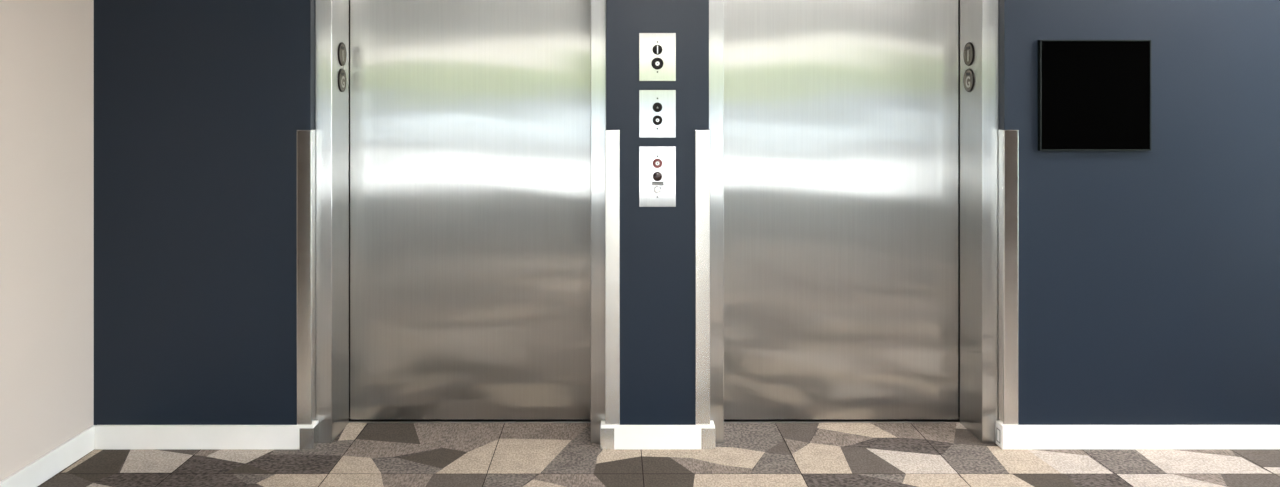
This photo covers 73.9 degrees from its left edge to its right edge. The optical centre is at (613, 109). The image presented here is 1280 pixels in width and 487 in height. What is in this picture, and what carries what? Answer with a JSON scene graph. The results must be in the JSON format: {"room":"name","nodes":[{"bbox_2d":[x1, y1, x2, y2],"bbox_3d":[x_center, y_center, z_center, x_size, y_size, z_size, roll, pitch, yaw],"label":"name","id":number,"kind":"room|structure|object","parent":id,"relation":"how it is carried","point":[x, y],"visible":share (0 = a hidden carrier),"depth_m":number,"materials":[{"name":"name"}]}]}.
{"room":"elevator lobby","nodes":[
{"label":"elevator lobby","id":0,"kind":"room"},
{"bbox_2d":[0,0,93,480],"bbox_3d":[-2.205,0.126,2.620,0.100,2.550,1.800,0,0,0],"label":"wall","id":1,"kind":"structure","parent":0,"point":[47,46],"depth_m":3.22,"materials":[{"name":"beige paint"}]},
{"bbox_2d":[0,425,95,486],"bbox_3d":[-2.149,1.352,2.619,0.012,0.098,1.797,0,0,0],"label":"baseboard","id":2,"kind":"structure","parent":1,"relation":"attached to","point":[48,465],"depth_m":3.25,"materials":[{"name":"white paint"}]},
{"bbox_2d":[37,418,1279,486],"bbox_3d":[-0.900,1.450,-0.715,12.200,0.101,9.330,0,0,0],"label":"floor","id":3,"kind":"structure","parent":0,"point":[362,454],"depth_m":3.38,"materials":[{"name":"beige tile"}]},
{"bbox_2d":[94,0,1279,424],"bbox_3d":[1.472,0.126,3.735,7.455,2.550,0.430,0,0,0],"label":"wall","id":4,"kind":"structure","parent":0,"point":[1149,281],"depth_m":3.52,"materials":[{"name":"blue paint"}]},
{"bbox_2d":[95,421,317,448],"bbox_3d":[-1.691,1.352,3.537,0.902,0.098,0.064,0,0,0],"label":"baseboard","id":5,"kind":"structure","parent":4,"relation":"attached to","point":[106,436],"depth_m":3.50,"materials":[{"name":"white paint"}]},
{"bbox_2d":[297,130,314,424],"bbox_3d":[-1.283,0.693,3.541,0.060,1.220,0.050,0,0,0],"label":"guard","id":6,"kind":"object","parent":4,"relation":"attached to","point":[305,138],"visible":1,"depth_m":3.52,"materials":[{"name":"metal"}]},
{"bbox_2d":[300,423,318,448],"bbox_3d":[-1.267,1.356,3.535,0.058,0.086,0.063,0,0,0],"label":"plate","id":7,"kind":"object","parent":4,"relation":"attached to","point":[309,437],"visible":1,"depth_m":3.50,"materials":[{"name":"metal"}]},
{"bbox_2d":[315,0,605,442],"bbox_3d":[-0.644,0.299,3.761,1.224,2.204,0.378,0,0,0],"label":"elevator","id":8,"kind":"object","parent":4,"relation":"attached to","point":[460,144],"visible":1,"depth_m":3.81,"materials":[{"name":"metal"}]},
{"bbox_2d":[600,423,613,448],"bbox_3d":[-0.028,1.356,3.535,0.058,0.086,0.063,0,0,0],"label":"plate","id":9,"kind":"object","parent":4,"relation":"attached to","point":[606,434],"visible":1,"depth_m":3.50,"materials":[{"name":"metal"}]},
{"bbox_2d":[605,130,619,424],"bbox_3d":[-0.006,0.693,3.541,0.060,1.220,0.050,0,0,0],"label":"guard","id":10,"kind":"object","parent":4,"relation":"attached to","point":[612,137],"visible":0.97,"depth_m":3.52,"materials":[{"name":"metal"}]},
{"bbox_2d":[639,146,675,206],"bbox_3d":[0.180,0.276,3.515,0.151,0.251,0.010,0,0,0],"label":"plate","id":11,"kind":"object","parent":4,"relation":"attached to","point":[657,164],"visible":1,"depth_m":3.52,"materials":[{"name":"metal"}]},
{"bbox_2d":[653,159,661,167],"bbox_3d":[0.180,0.221,3.515,0.040,0.040,0.003,0,0,0],"label":"switch","id":12,"kind":"object","parent":11,"relation":"attached to","point":[657,163],"depth_m":3.51,"materials":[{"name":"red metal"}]},
{"bbox_2d":[654,186,660,192],"bbox_3d":[0.180,0.330,3.516,0.031,0.031,0.002,0,0,0],"label":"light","id":13,"kind":"object","parent":11,"relation":"attached to","point":[657,189],"depth_m":3.51,"materials":[{"name":"white plastic"}]},
{"bbox_2d":[639,33,675,80],"bbox_3d":[0.180,-0.220,3.513,0.151,0.199,0.013,0,0,0],"label":"plate","id":14,"kind":"object","parent":4,"relation":"attached to","point":[657,51],"visible":1,"depth_m":3.52,"materials":[{"name":"metal"}]},
{"bbox_2d":[653,45,661,54],"bbox_3d":[0.180,-0.249,3.515,0.041,0.041,0.005,0,0,0],"label":"switch","id":15,"kind":"object","parent":14,"relation":"attached to","point":[657,49],"depth_m":3.51,"materials":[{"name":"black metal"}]},
{"bbox_2d":[651,57,663,69],"bbox_3d":[0.180,-0.192,3.515,0.050,0.050,0.003,0,0,0],"label":"switch","id":16,"kind":"object","parent":14,"relation":"attached to","point":[657,63],"depth_m":3.52,"materials":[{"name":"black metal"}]},
{"bbox_2d":[639,90,675,137],"bbox_3d":[0.180,0.016,3.516,0.151,0.197,0.008,0,0,0],"label":"plate","id":17,"kind":"object","parent":4,"relation":"attached to","point":[657,108],"visible":1,"depth_m":3.52,"materials":[{"name":"metal"}]},
{"bbox_2d":[653,115,661,124],"bbox_3d":[0.180,0.042,3.515,0.040,0.040,0.003,0,0,0],"label":"switch","id":18,"kind":"object","parent":17,"relation":"attached to","point":[657,119],"depth_m":3.52,"materials":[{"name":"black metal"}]},
{"bbox_2d":[601,421,714,448],"bbox_3d":[0.181,1.352,3.537,0.472,0.098,0.064,0,0,0],"label":"baseboard","id":19,"kind":"structure","parent":4,"relation":"attached to","point":[625,436],"depth_m":3.50,"materials":[{"name":"white paint"}]},
{"bbox_2d":[696,130,709,424],"bbox_3d":[0.368,0.693,3.541,0.060,1.220,0.050,0,0,0],"label":"guard","id":20,"kind":"object","parent":4,"relation":"attached to","point":[702,136],"visible":0.91,"depth_m":3.52,"materials":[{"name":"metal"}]},
{"bbox_2d":[701,428,715,448],"bbox_3d":[0.389,1.356,3.535,0.058,0.086,0.063,0,0,0],"label":"plate","id":21,"kind":"object","parent":4,"relation":"attached to","point":[708,435],"visible":1,"depth_m":3.50,"materials":[{"name":"metal"}]},
{"bbox_2d":[709,0,998,442],"bbox_3d":[1.005,0.299,3.761,1.223,2.204,0.378,0,0,0],"label":"elevator","id":22,"kind":"object","parent":4,"relation":"attached to","point":[854,144],"visible":1,"depth_m":3.81,"materials":[{"name":"metal"}]},
{"bbox_2d":[996,423,1001,448],"bbox_3d":[1.600,1.356,3.537,0.003,0.086,0.055,0,0,0],"label":"plate","id":23,"kind":"object","parent":4,"relation":"attached to","point":[998,428],"visible":1,"depth_m":3.53,"materials":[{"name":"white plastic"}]},
{"bbox_2d":[999,130,1017,424],"bbox_3d":[1.643,0.693,3.541,0.060,1.220,0.050,0,0,0],"label":"guard","id":24,"kind":"object","parent":4,"relation":"attached to","point":[1008,139],"visible":1,"depth_m":3.52,"materials":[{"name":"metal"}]},
{"bbox_2d":[1038,40,1150,150],"bbox_3d":[1.983,-0.061,3.509,0.457,0.456,0.022,0,0,0],"label":"display screen","id":25,"kind":"object","parent":4,"relation":"attached to","point":[1094,95],"visible":1,"depth_m":3.50,"materials":[{"name":"black glass"}]},
{"bbox_2d":[996,421,1279,448],"bbox_3d":[3.401,1.352,3.537,3.598,0.098,0.064,0,0,0],"label":"baseboard","id":26,"kind":"structure","parent":4,"relation":"attached to","point":[1013,436],"depth_m":3.50,"materials":[{"name":"white paint"}]}
]}

